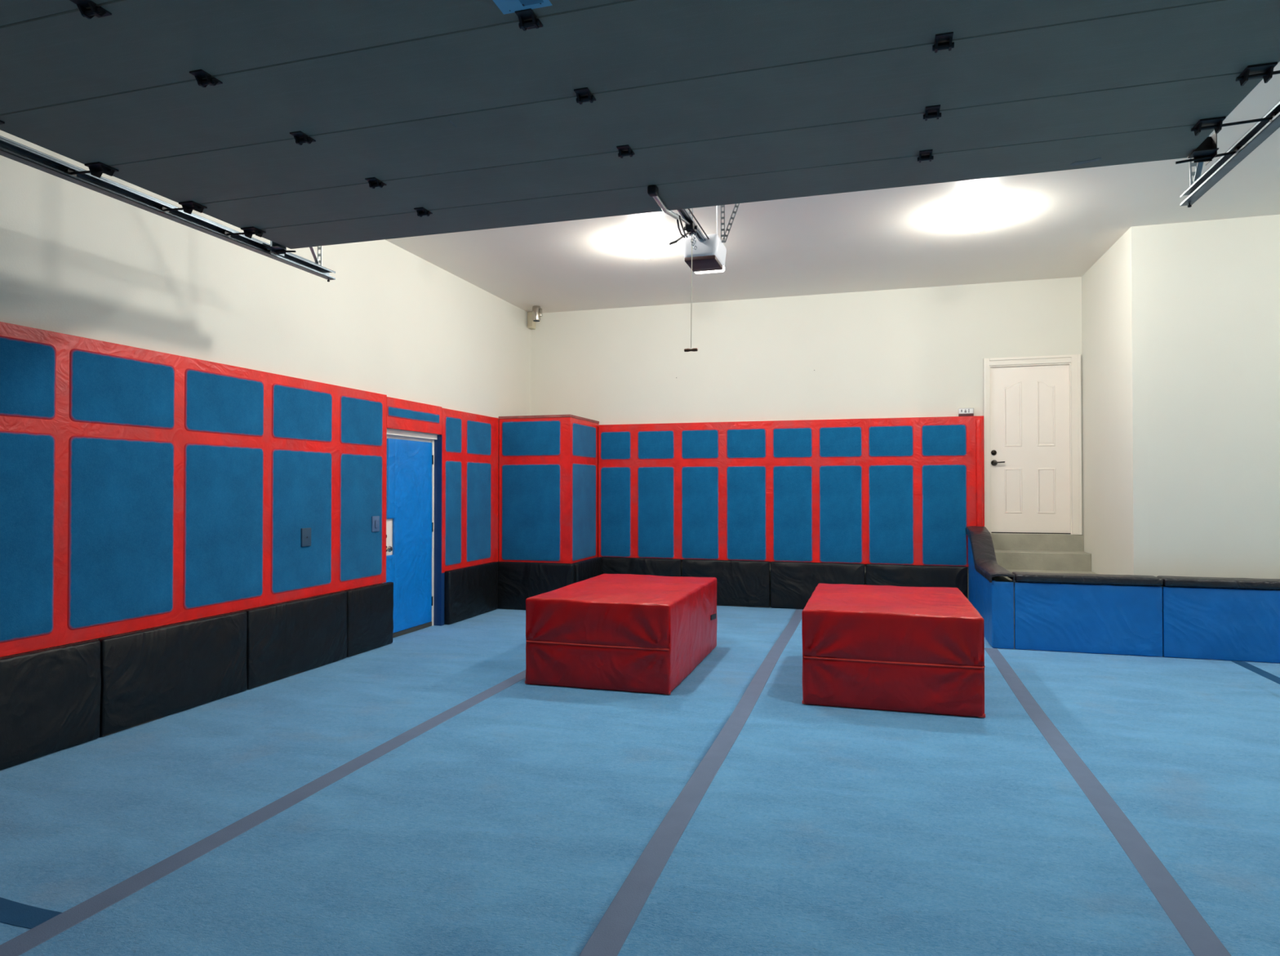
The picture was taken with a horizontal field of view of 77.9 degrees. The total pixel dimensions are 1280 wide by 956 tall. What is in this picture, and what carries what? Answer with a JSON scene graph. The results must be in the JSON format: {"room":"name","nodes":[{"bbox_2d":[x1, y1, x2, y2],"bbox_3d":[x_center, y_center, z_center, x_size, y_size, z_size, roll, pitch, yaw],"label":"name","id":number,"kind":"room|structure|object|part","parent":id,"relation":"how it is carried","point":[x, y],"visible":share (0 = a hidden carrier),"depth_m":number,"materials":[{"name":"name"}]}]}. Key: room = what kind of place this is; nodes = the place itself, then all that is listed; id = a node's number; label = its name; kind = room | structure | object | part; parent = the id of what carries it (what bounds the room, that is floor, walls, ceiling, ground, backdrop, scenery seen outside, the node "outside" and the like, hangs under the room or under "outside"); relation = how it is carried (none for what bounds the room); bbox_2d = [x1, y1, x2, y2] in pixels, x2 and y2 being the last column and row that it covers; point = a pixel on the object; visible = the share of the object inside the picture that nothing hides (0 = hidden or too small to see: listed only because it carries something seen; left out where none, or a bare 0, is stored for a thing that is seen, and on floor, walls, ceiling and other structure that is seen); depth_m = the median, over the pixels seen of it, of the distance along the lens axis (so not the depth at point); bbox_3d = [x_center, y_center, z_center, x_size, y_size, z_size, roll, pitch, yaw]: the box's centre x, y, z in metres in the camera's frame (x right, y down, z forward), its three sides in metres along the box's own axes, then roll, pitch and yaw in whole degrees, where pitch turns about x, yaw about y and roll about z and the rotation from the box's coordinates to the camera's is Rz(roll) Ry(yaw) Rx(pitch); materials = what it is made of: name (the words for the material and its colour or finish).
{"room":"garage gym","nodes":[
{"label":"garage gym","id":0,"kind":"room"},
{"bbox_2d":[0,129,530,657],"bbox_3d":[-3.058,-0.379,6.013,0.200,3.900,10.500,0,-1,16],"label":"wall","id":1,"kind":"structure","parent":0,"point":[76,260],"depth_m":6.01,"materials":[{"name":"beige paint"}]},
{"bbox_2d":[0,321,386,657],"bbox_3d":[-3.404,0.062,4.399,0.045,1.800,6.718,0,-1,16],"label":"wall padding","id":2,"kind":"object","parent":1,"relation":"attached to","point":[140,488],"visible":1,"depth_m":5.23,"materials":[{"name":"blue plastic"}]},
{"bbox_3d":[-3.450,0.315,4.176,0.009,1.140,0.730,0,-1,16],"label":"carpet panel","id":3,"kind":"part","parent":2,"relation":"part of","materials":[{"name":"blue carpet"}]},
{"bbox_3d":[-3.450,-0.550,4.186,0.009,0.430,0.730,0,-1,16],"label":"carpet panel","id":4,"kind":"part","parent":2,"relation":"part of","materials":[{"name":"blue carpet"}]},
{"bbox_3d":[-3.222,0.324,4.950,0.009,1.140,0.725,0,-1,16],"label":"carpet panel","id":5,"kind":"part","parent":2,"relation":"part of","materials":[{"name":"blue carpet"}]},
{"bbox_3d":[-3.222,-0.541,4.960,0.009,0.430,0.725,0,-1,16],"label":"carpet panel","id":6,"kind":"part","parent":2,"relation":"part of","materials":[{"name":"blue carpet"}]},
{"bbox_3d":[-2.994,0.333,5.725,0.009,1.140,0.730,0,-1,16],"label":"carpet panel","id":7,"kind":"part","parent":2,"relation":"part of","materials":[{"name":"blue carpet"}]},
{"bbox_3d":[-2.994,-0.532,5.735,0.009,0.430,0.730,0,-1,16],"label":"carpet panel","id":8,"kind":"part","parent":2,"relation":"part of","materials":[{"name":"blue carpet"}]},
{"bbox_3d":[-2.766,0.342,6.499,0.009,1.140,0.715,0,-1,16],"label":"carpet panel","id":9,"kind":"part","parent":2,"relation":"part of","materials":[{"name":"blue carpet"}]},
{"bbox_3d":[-2.766,-0.523,6.510,0.009,0.430,0.715,0,-1,16],"label":"carpet panel","id":10,"kind":"part","parent":2,"relation":"part of","materials":[{"name":"blue carpet"}]},
{"bbox_2d":[301,527,311,546],"bbox_3d":[-2.747,0.487,6.516,0.022,0.150,0.110,0,-1,16],"label":"outlet cover","id":11,"kind":"object","parent":2,"relation":"attached to","point":[305,532],"visible":1,"depth_m":6.50,"materials":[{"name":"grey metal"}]},
{"bbox_3d":[-2.546,0.351,7.245,0.009,1.140,0.630,0,-1,16],"label":"carpet panel","id":12,"kind":"part","parent":2,"relation":"part of","materials":[{"name":"blue carpet"}]},
{"bbox_3d":[-2.546,-0.514,7.255,0.009,0.430,0.630,0,-1,16],"label":"carpet panel","id":13,"kind":"part","parent":2,"relation":"part of","materials":[{"name":"blue carpet"}]},
{"bbox_2d":[371,515,379,532],"bbox_3d":[-2.478,0.431,7.427,0.023,0.145,0.110,0,-1,16],"label":"switch plate","id":14,"kind":"object","parent":2,"relation":"attached to","point":[375,519],"visible":1,"depth_m":7.41,"materials":[{"name":"grey plastic"}]},
{"bbox_2d":[383,429,444,637],"bbox_3d":[-2.373,0.562,8.156,0.177,2.070,1.080,0,-1,16],"label":"door","id":15,"kind":"structure","parent":1,"relation":"in","point":[414,460],"depth_m":8.22,"materials":[{"name":"blue paint"}]},
{"bbox_3d":[-2.473,0.697,7.772,0.072,0.063,0.064,0,-1,16],"label":"knob","id":16,"kind":"part","parent":15,"relation":"part of","materials":[{"name":"silver metal"}]},
{"bbox_2d":[386,396,442,434],"bbox_3d":[-2.311,-0.629,8.121,0.045,0.300,1.016,0,-1,16],"label":"wall padding","id":17,"kind":"object","parent":1,"relation":"attached to","point":[402,415],"visible":1,"depth_m":8.07,"materials":[{"name":"red leather"}]},
{"bbox_3d":[-2.300,-0.641,8.094,0.009,0.105,0.955,0,-1,16],"label":"carpet panel","id":18,"kind":"part","parent":17,"relation":"part of","materials":[{"name":"blue carpet"}]},
{"bbox_2d":[439,408,498,573],"bbox_3d":[-1.976,0.142,9.249,0.045,1.795,1.348,0,-1,16],"label":"wall padding","id":19,"kind":"object","parent":1,"relation":"attached to","point":[470,441],"visible":0.99,"depth_m":9.16,"materials":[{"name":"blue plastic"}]},
{"bbox_3d":[-2.081,0.387,8.825,0.009,1.165,0.365,0,-1,16],"label":"carpet panel","id":20,"kind":"part","parent":19,"relation":"part of","materials":[{"name":"blue carpet"}]},
{"bbox_3d":[-2.081,-0.480,8.836,0.009,0.400,0.365,0,-1,16],"label":"carpet panel","id":21,"kind":"part","parent":19,"relation":"part of","materials":[{"name":"blue carpet"}]},
{"bbox_3d":[-1.912,-0.473,9.411,0.009,0.400,0.615,0,-1,16],"label":"carpet panel","id":22,"kind":"part","parent":19,"relation":"part of","materials":[{"name":"blue carpet"}]},
{"bbox_3d":[-1.912,0.394,9.401,0.009,1.165,0.615,0,-1,16],"label":"carpet panel","id":23,"kind":"part","parent":19,"relation":"part of","materials":[{"name":"blue carpet"}]},
{"bbox_2d":[527,311,535,329],"bbox_3d":[-1.490,-2.161,10.873,0.074,0.219,0.129,0,-1,16],"label":"junction box","id":24,"kind":"object","parent":1,"relation":"attached to","point":[531,324],"visible":0.82,"depth_m":10.81,"materials":[{"name":"beige plastic"}]},
{"bbox_2d":[0,605,1279,955],"bbox_3d":[2.128,1.601,4.254,11.130,0.100,10.900,0,-1,16],"label":"floor","id":25,"kind":"structure","parent":0,"point":[511,825],"depth_m":3.66,"materials":[{"name":"blue carpet"}]},
{"bbox_2d":[0,897,62,928],"bbox_3d":[-2.526,1.533,2.902,1.008,0.001,0.137,0,-1,18],"label":"tape","id":26,"kind":"object","parent":25,"relation":"on","point":[11,913],"visible":1,"depth_m":2.78,"materials":[{"name":"blue plastic"}]},
{"bbox_2d":[0,640,101,769],"bbox_3d":[-3.412,1.253,4.190,0.080,0.588,1.151,0,-1,16],"label":"pad","id":27,"kind":"object","parent":25,"relation":"on","point":[50,698],"visible":1,"depth_m":4.42,"materials":[{"name":"black leather"}]},
{"bbox_2d":[97,610,247,736],"bbox_3d":[-3.085,1.266,5.300,0.080,0.588,1.146,0,-1,16],"label":"pad","id":28,"kind":"object","parent":25,"relation":"on","point":[149,674],"visible":0.97,"depth_m":5.18,"materials":[{"name":"black leather"}]},
{"bbox_2d":[0,669,525,955],"bbox_3d":[-1.171,1.565,5.538,0.132,0.002,9.200,0,-1,16],"label":"tape","id":29,"kind":"object","parent":25,"relation":"on","point":[37,935],"visible":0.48,"depth_m":3.33,"materials":[{"name":"grey plastic"}]},
{"bbox_2d":[244,591,347,688],"bbox_3d":[-2.758,1.280,6.410,0.080,0.588,1.151,0,-1,16],"label":"pad","id":30,"kind":"object","parent":25,"relation":"on","point":[291,637],"visible":0.94,"depth_m":6.31,"materials":[{"name":"black leather"}]},
{"bbox_2d":[345,582,393,657],"bbox_3d":[-2.497,1.290,7.300,0.081,0.588,0.686,0,-1,16],"label":"pad","id":31,"kind":"object","parent":25,"relation":"on","point":[370,609],"visible":0.9,"depth_m":7.25,"materials":[{"name":"black leather"}]},
{"bbox_2d":[444,561,497,624],"bbox_3d":[-1.945,1.315,9.197,0.094,0.583,1.177,0,-1,16],"label":"pad","id":32,"kind":"object","parent":25,"relation":"on","point":[471,591],"visible":1,"depth_m":9.06,"materials":[{"name":"black leather"}]},
{"bbox_2d":[497,561,574,609],"bbox_3d":[-1.290,1.323,9.677,1.030,0.579,0.117,0,-1,16],"label":"pad","id":33,"kind":"object","parent":25,"relation":"on","point":[517,581],"visible":0.7,"depth_m":9.65,"materials":[{"name":"black leather"}]},
{"bbox_2d":[573,556,601,582],"bbox_3d":[-0.666,1.327,10.025,0.107,0.578,0.904,0,-1,16],"label":"pad","id":34,"kind":"object","parent":25,"relation":"on","point":[591,567],"visible":0.38,"depth_m":9.92,"materials":[{"name":"black leather"}]},
{"bbox_2d":[524,573,717,694],"bbox_3d":[-0.075,1.248,6.731,1.164,0.675,1.844,0,-1,16],"label":"foam block","id":35,"kind":"object","parent":25,"relation":"on","point":[632,633],"visible":1,"depth_m":5.92,"materials":[{"name":"red leather"}]},
{"bbox_3d":[0.670,1.266,7.221,0.008,0.065,0.224,0,-1,16],"label":"carry handle","id":36,"kind":"part","parent":35,"relation":"part of","materials":[{"name":"black fabric"}]},
{"bbox_2d":[600,556,681,576],"bbox_3d":[-0.010,1.332,10.347,1.131,0.576,0.083,0,-1,16],"label":"pad","id":37,"kind":"object","parent":25,"relation":"on","point":[610,565],"visible":0.3,"depth_m":10.31,"materials":[{"name":"black leather"}]},
{"bbox_2d":[578,608,803,955],"bbox_3d":[0.640,1.560,5.162,0.130,0.002,9.500,0,-1,16],"label":"tape","id":38,"kind":"object","parent":25,"relation":"on","point":[610,935],"visible":0.96,"depth_m":3.46,"materials":[{"name":"grey plastic"}]},
{"bbox_2d":[681,559,769,607],"bbox_3d":[1.081,1.329,10.027,1.124,0.576,0.082,0,-1,16],"label":"pad","id":39,"kind":"object","parent":25,"relation":"on","point":[740,583],"visible":0.77,"depth_m":9.95,"materials":[{"name":"black leather"}]},
{"bbox_2d":[770,561,864,608],"bbox_3d":[2.171,1.325,9.706,1.131,0.576,0.081,0,-1,16],"label":"pad","id":40,"kind":"object","parent":25,"relation":"on","point":[793,584],"visible":0.76,"depth_m":9.72,"materials":[{"name":"black leather"}]},
{"bbox_2d":[801,582,985,717],"bbox_3d":[1.908,1.240,6.075,1.182,0.674,1.656,0,-1,16],"label":"foam block","id":41,"kind":"object","parent":25,"relation":"on","point":[882,647],"visible":1,"depth_m":5.32,"materials":[{"name":"red leather"}]},
{"bbox_2d":[865,564,967,598],"bbox_3d":[3.270,1.321,9.383,1.142,0.576,0.080,0,-1,16],"label":"pad","id":42,"kind":"object","parent":25,"relation":"on","point":[908,575],"visible":0.51,"depth_m":9.35,"materials":[{"name":"black leather"}]},
{"bbox_2d":[990,533,1097,579],"bbox_3d":[4.337,1.120,8.438,1.026,0.960,1.433,0,-1,16],"label":"concrete steps","id":43,"kind":"structure","parent":25,"relation":"on","point":[1024,553],"depth_m":8.88,"materials":[{"name":"grey concrete"}]},
{"bbox_2d":[984,647,1231,955],"bbox_3d":[2.188,1.543,3.727,0.125,0.002,7.620,0,-1,16],"label":"tape","id":44,"kind":"object","parent":25,"relation":"on","point":[1198,935],"visible":0.99,"depth_m":3.39,"materials":[{"name":"grey plastic"}]},
{"bbox_2d":[1231,661,1279,684],"bbox_3d":[4.082,1.536,3.164,0.117,0.002,7.610,0,-1,16],"label":"tape","id":45,"kind":"object","parent":25,"relation":"on","point":[1243,664],"visible":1,"depth_m":6.44,"materials":[{"name":"plastic"}]},
{"bbox_2d":[530,276,1083,606],"bbox_3d":[1.786,-0.331,10.039,7.020,3.900,0.160,0,-1,16],"label":"wall","id":46,"kind":"structure","parent":0,"point":[921,352],"depth_m":9.90,"materials":[{"name":"beige paint"}]},
{"bbox_2d":[498,414,599,563],"bbox_3d":[-1.159,0.428,10.259,0.964,2.388,1.056,0,-1,16],"label":"padding","id":47,"kind":"object","parent":46,"relation":"attached to","point":[548,464],"visible":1,"depth_m":9.79,"materials":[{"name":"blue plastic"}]},
{"bbox_3d":[-1.348,0.426,9.771,0.797,1.200,0.009,0,-1,16],"label":"carpet panel","id":48,"kind":"part","parent":47,"relation":"part of","materials":[{"name":"blue carpet"}]},
{"bbox_3d":[-1.348,-0.489,9.782,0.797,0.440,0.009,0,-1,16],"label":"carpet panel","id":49,"kind":"part","parent":47,"relation":"part of","materials":[{"name":"blue carpet"}]},
{"bbox_3d":[-0.708,-0.472,10.112,0.009,0.415,0.870,0,-1,16],"label":"carpet panel","id":50,"kind":"part","parent":47,"relation":"part of","materials":[{"name":"blue carpet"}]},
{"bbox_3d":[-0.708,0.425,10.102,0.009,1.210,0.870,0,-1,16],"label":"carpet panel","id":51,"kind":"part","parent":47,"relation":"part of","materials":[{"name":"blue carpet"}]},
{"bbox_2d":[598,415,984,566],"bbox_3d":[1.733,0.165,9.908,4.760,1.765,0.110,0,-1,16],"label":"wall padding","id":52,"kind":"object","parent":46,"relation":"attached to","point":[877,491],"visible":0.93,"depth_m":9.83,"materials":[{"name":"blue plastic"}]},
{"bbox_3d":[-0.323,-0.430,10.507,0.430,0.380,0.009,0,-1,16],"label":"carpet panel","id":53,"kind":"part","parent":52,"relation":"part of","materials":[{"name":"blue carpet"}]},
{"bbox_3d":[-0.323,0.450,10.496,0.430,1.200,0.009,0,-1,16],"label":"carpet panel","id":54,"kind":"part","parent":52,"relation":"part of","materials":[{"name":"blue carpet"}]},
{"bbox_3d":[0.207,-0.432,10.351,0.500,0.380,0.009,0,-1,16],"label":"carpet panel","id":55,"kind":"part","parent":52,"relation":"part of","materials":[{"name":"blue carpet"}]},
{"bbox_3d":[0.207,0.448,10.340,0.500,1.200,0.009,0,-1,16],"label":"carpet panel","id":56,"kind":"part","parent":52,"relation":"part of","materials":[{"name":"blue carpet"}]},
{"bbox_3d":[0.772,-0.434,10.184,0.494,0.380,0.009,0,-1,16],"label":"carpet panel","id":57,"kind":"part","parent":52,"relation":"part of","materials":[{"name":"blue carpet"}]},
{"bbox_3d":[0.772,0.446,10.174,0.494,1.200,0.009,0,-1,16],"label":"carpet panel","id":58,"kind":"part","parent":52,"relation":"part of","materials":[{"name":"blue carpet"}]},
{"bbox_3d":[1.345,-0.436,10.016,0.507,0.380,0.009,0,-1,16],"label":"carpet panel","id":59,"kind":"part","parent":52,"relation":"part of","materials":[{"name":"blue carpet"}]},
{"bbox_3d":[1.345,0.444,10.006,0.507,1.200,0.009,0,-1,16],"label":"carpet panel","id":60,"kind":"part","parent":52,"relation":"part of","materials":[{"name":"blue carpet"}]},
{"bbox_3d":[1.899,-0.438,9.853,0.490,0.380,0.009,0,-1,16],"label":"carpet panel","id":61,"kind":"part","parent":52,"relation":"part of","materials":[{"name":"blue carpet"}]},
{"bbox_3d":[1.899,0.442,9.843,0.490,1.200,0.009,0,-1,16],"label":"carpet panel","id":62,"kind":"part","parent":52,"relation":"part of","materials":[{"name":"blue carpet"}]},
{"bbox_3d":[2.454,-0.440,9.689,0.515,0.380,0.009,0,-1,16],"label":"carpet panel","id":63,"kind":"part","parent":52,"relation":"part of","materials":[{"name":"blue carpet"}]},
{"bbox_3d":[2.454,0.440,9.679,0.515,1.200,0.009,0,-1,16],"label":"carpet panel","id":64,"kind":"part","parent":52,"relation":"part of","materials":[{"name":"blue carpet"}]},
{"bbox_3d":[3.018,-0.442,9.523,0.521,0.380,0.009,0,-1,16],"label":"carpet panel","id":65,"kind":"part","parent":52,"relation":"part of","materials":[{"name":"blue carpet"}]},
{"bbox_3d":[3.018,0.438,9.513,0.521,1.200,0.009,0,-1,16],"label":"carpet panel","id":66,"kind":"part","parent":52,"relation":"part of","materials":[{"name":"blue carpet"}]},
{"bbox_3d":[3.593,-0.444,9.354,0.505,0.380,0.009,0,-1,16],"label":"carpet panel","id":67,"kind":"part","parent":52,"relation":"part of","materials":[{"name":"blue carpet"}]},
{"bbox_3d":[3.593,0.436,9.344,0.505,1.200,0.009,0,-1,16],"label":"carpet panel","id":68,"kind":"part","parent":52,"relation":"part of","materials":[{"name":"blue carpet"}]},
{"bbox_2d":[958,408,973,416],"bbox_3d":[3.841,-0.772,9.322,0.162,0.094,0.055,0,-1,16],"label":"timer","id":69,"kind":"object","parent":52,"relation":"on","point":[962,411],"visible":1,"depth_m":9.30,"materials":[{"name":"white plastic"}]},
{"bbox_2d":[990,364,1071,533],"bbox_3d":[4.518,-0.335,9.173,0.854,1.956,0.098,0,-1,16],"label":"door","id":70,"kind":"structure","parent":46,"relation":"in","point":[1029,405],"depth_m":9.18,"materials":[{"name":"white paint"}]},
{"bbox_3d":[4.185,-0.178,9.248,0.144,0.068,0.058,0,-1,16],"label":"lever handle","id":71,"kind":"part","parent":70,"relation":"part of","materials":[{"name":"brown metal"}]},
{"bbox_3d":[4.351,0.149,9.223,0.190,0.520,0.008,0,-1,16],"label":"panel","id":72,"kind":"part","parent":70,"relation":"part of","materials":[{"name":"white paint"}]},
{"bbox_3d":[4.351,-0.746,9.233,0.190,0.760,0.008,0,-1,16],"label":"panel","id":73,"kind":"part","parent":70,"relation":"part of","materials":[{"name":"white paint"}]},
{"bbox_3d":[4.687,-0.747,9.134,0.190,0.760,0.008,0,-1,16],"label":"panel","id":74,"kind":"part","parent":70,"relation":"part of","materials":[{"name":"white paint"}]},
{"bbox_3d":[4.687,0.148,9.124,0.190,0.520,0.008,0,-1,16],"label":"panel","id":75,"kind":"part","parent":70,"relation":"part of","materials":[{"name":"white paint"}]},
{"bbox_2d":[983,354,1081,534],"bbox_3d":[4.528,-0.380,9.151,1.020,2.048,0.056,0,-1,16],"label":"trim","id":76,"kind":"structure","parent":46,"relation":"attached to","point":[1074,361],"depth_m":9.04,"materials":[{"name":"paint"}]},
{"bbox_2d":[384,62,1279,313],"bbox_3d":[2.199,-2.396,4.542,11.130,0.100,10.600,0,-1,16],"label":"ceiling","id":77,"kind":"structure","parent":0,"point":[1052,224],"depth_m":7.64,"materials":[{"name":"paint"}]},
{"bbox_2d":[0,135,335,281],"bbox_3d":[-2.834,-1.882,3.400,0.085,0.957,4.580,0,-1,16],"label":"door track","id":78,"kind":"object","parent":77,"relation":"hanging from","point":[9,148],"visible":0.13,"depth_m":4.14,"materials":[{"name":"metal"}]},
{"bbox_2d":[0,0,1279,256],"bbox_3d":[-0.370,-1.488,2.462,5.246,0.115,3.879,0,-1,16],"label":"garage door","id":79,"kind":"structure","parent":78,"relation":"attached to","point":[291,124],"depth_m":3.05,"materials":[{"name":"black metal"}]},
{"bbox_3d":[-0.566,-1.500,1.868,4.890,0.045,0.508,0,-1,16],"label":"door","id":80,"kind":"part","parent":79,"relation":"part of","materials":[{"name":"grey metal"}]},
{"bbox_3d":[-0.431,-1.495,2.326,4.890,0.045,0.443,0,-1,16],"label":"door","id":81,"kind":"part","parent":79,"relation":"part of","materials":[{"name":"grey metal"}]},
{"bbox_3d":[-0.296,-1.490,2.785,4.890,0.045,0.510,0,-1,16],"label":"door","id":82,"kind":"part","parent":79,"relation":"part of","materials":[{"name":"grey metal"}]},
{"bbox_3d":[-0.017,-1.478,3.732,4.890,0.045,0.425,0,-1,16],"label":"door","id":83,"kind":"part","parent":79,"relation":"part of","materials":[{"name":"grey metal"}]},
{"bbox_3d":[0.096,-1.474,4.117,4.890,0.045,0.374,0,-1,16],"label":"door","id":84,"kind":"part","parent":79,"relation":"part of","materials":[{"name":"grey metal"}]},
{"bbox_2d":[532,305,542,321],"bbox_3d":[-1.365,-2.178,10.498,0.131,0.196,0.112,0,-1,16],"label":"camera","id":85,"kind":"object","parent":77,"relation":"attached to","point":[536,310],"visible":1,"depth_m":10.46,"materials":[{"name":"silver metal"}]},
{"bbox_3d":[-1.312,-2.191,10.483,0.022,0.110,0.040,0,-1,16],"label":"knob","id":86,"kind":"part","parent":85,"relation":"part of","materials":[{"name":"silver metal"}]},
{"bbox_2d":[636,240,655,258],"bbox_3d":[0.061,-2.230,7.744,0.188,0.157,0.185,0,-1,16],"label":"ceiling lamp","id":87,"kind":"object","parent":77,"relation":"attached to","point":[646,249],"visible":1,"depth_m":7.68,"materials":[{"name":"white"}]},
{"bbox_2d":[647,185,739,351],"bbox_3d":[-0.154,-1.602,3.007,0.571,1.527,5.645,0,-1,16],"label":"garage door opener","id":88,"kind":"object","parent":77,"relation":"hanging from","point":[704,254],"visible":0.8,"depth_m":5.40,"materials":[{"name":"white plastic"}]},
{"bbox_3d":[0.189,-1.513,4.487,0.028,0.214,1.084,0,-1,13],"label":"door arm","id":89,"kind":"part","parent":88,"relation":"part of","materials":[{"name":"metal"}]},
{"bbox_3d":[0.265,-1.526,5.007,0.182,0.127,0.039,0,-1,-31],"label":"release lever","id":90,"kind":"part","parent":88,"relation":"part of","materials":[{"name":"black metal"}]},
{"bbox_3d":[0.328,-0.825,5.099,0.090,0.022,0.022,0,-1,16],"label":"pull handle","id":91,"kind":"part","parent":88,"relation":"part of","materials":[{"name":"brown plastic"}]},
{"bbox_3d":[-0.310,-1.656,2.899,0.044,0.020,5.350,0,-1,16],"label":"rail","id":92,"kind":"part","parent":88,"relation":"part of","materials":[{"name":"metal"}]},
{"bbox_3d":[0.333,-1.203,5.095,0.007,0.743,0.024,0,-1,-22],"label":"pull cord","id":93,"kind":"part","parent":88,"relation":"part of","materials":[{"name":"fabric"}]},
{"bbox_3d":[0.345,-1.526,5.066,0.043,0.137,0.021,0,-1,16],"label":"chain","id":94,"kind":"part","parent":88,"relation":"part of","materials":[{"name":"metal"}]},
{"bbox_3d":[-0.262,-1.658,2.912,0.010,0.009,5.200,0,-1,16],"label":"drive chain","id":95,"kind":"part","parent":88,"relation":"part of","materials":[{"name":"black metal"}]},
{"bbox_2d":[964,210,988,232],"bbox_3d":[2.950,-2.239,6.935,0.188,0.157,0.185,0,-1,16],"label":"ceiling lamp","id":96,"kind":"object","parent":77,"relation":"attached to","point":[976,221],"visible":1,"depth_m":6.87,"materials":[{"name":"white"}]},
{"bbox_2d":[1180,101,1279,207],"bbox_3d":[2.206,-1.900,1.917,0.082,0.957,4.580,0,-1,16],"label":"door track","id":97,"kind":"object","parent":77,"relation":"hanging from","point":[1260,131],"visible":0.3,"depth_m":3.60,"materials":[{"name":"metal"}]},
{"bbox_2d":[1081,225,1148,575],"bbox_3d":[4.851,-0.353,8.162,0.120,3.900,1.910,0,-1,16],"label":"wall","id":98,"kind":"structure","parent":0,"point":[1114,288],"depth_m":7.75,"materials":[{"name":"beige paint"}]},
{"bbox_2d":[991,576,1279,656],"bbox_3d":[6.097,1.108,7.598,5.200,0.965,1.924,0,-1,16],"label":"wall","id":99,"kind":"structure","parent":0,"point":[995,578],"depth_m":7.36,"materials":[{"name":"blue vinyl"},{"name":"black vinyl"}]},
{"bbox_2d":[968,537,995,647],"bbox_3d":[3.576,1.100,8.314,0.036,0.990,1.935,0,-1,16],"label":"pad","id":100,"kind":"object","parent":99,"relation":"attached to","point":[980,588],"visible":0.7,"depth_m":8.08,"materials":[{"name":"blue leather"}]},
{"bbox_2d":[965,525,1014,582],"bbox_3d":[3.637,0.765,8.286,0.219,0.436,1.968,0,-1,16],"label":"coping","id":101,"kind":"object","parent":99,"relation":"on","point":[985,563],"visible":1,"depth_m":8.50,"materials":[{"name":"black leather"}]},
{"bbox_2d":[991,581,1013,648],"bbox_3d":[3.381,1.275,7.370,0.184,0.619,0.044,0,-1,16],"label":"pad","id":102,"kind":"object","parent":99,"relation":"attached to","point":[1002,592],"visible":1,"depth_m":7.35,"materials":[{"name":"blue leather"}]},
{"bbox_2d":[1012,571,1163,586],"bbox_3d":[4.074,0.922,7.250,1.193,0.075,0.240,0,-1,16],"label":"coping","id":103,"kind":"object","parent":99,"relation":"on","point":[1075,578],"visible":0.94,"depth_m":7.16,"materials":[{"name":"black leather"}]},
{"bbox_2d":[1013,582,1162,656],"bbox_3d":[4.049,1.273,7.175,1.196,0.621,0.057,0,-1,16],"label":"pad","id":104,"kind":"object","parent":99,"relation":"attached to","point":[1098,619],"visible":1,"depth_m":7.15,"materials":[{"name":"blue leather"}]},
{"bbox_2d":[1156,575,1279,589],"bbox_3d":[5.228,0.918,6.910,1.197,0.075,0.240,0,-1,16],"label":"coping","id":105,"kind":"object","parent":99,"relation":"on","point":[1168,580],"visible":0.88,"depth_m":6.87,"materials":[{"name":"black leather"}]},
{"bbox_2d":[1162,586,1279,662],"bbox_3d":[5.203,1.269,6.834,1.195,0.620,0.056,0,-1,16],"label":"pad","id":106,"kind":"object","parent":99,"relation":"attached to","point":[1242,624],"visible":1,"depth_m":6.86,"materials":[{"name":"blue leather"}]},
{"bbox_2d":[1146,214,1279,578],"bbox_3d":[6.521,-0.370,6.738,3.890,3.900,0.120,0,-1,16],"label":"wall","id":107,"kind":"structure","parent":0,"point":[1213,286],"depth_m":7.08,"materials":[{"name":"beige paint"}]}
]}

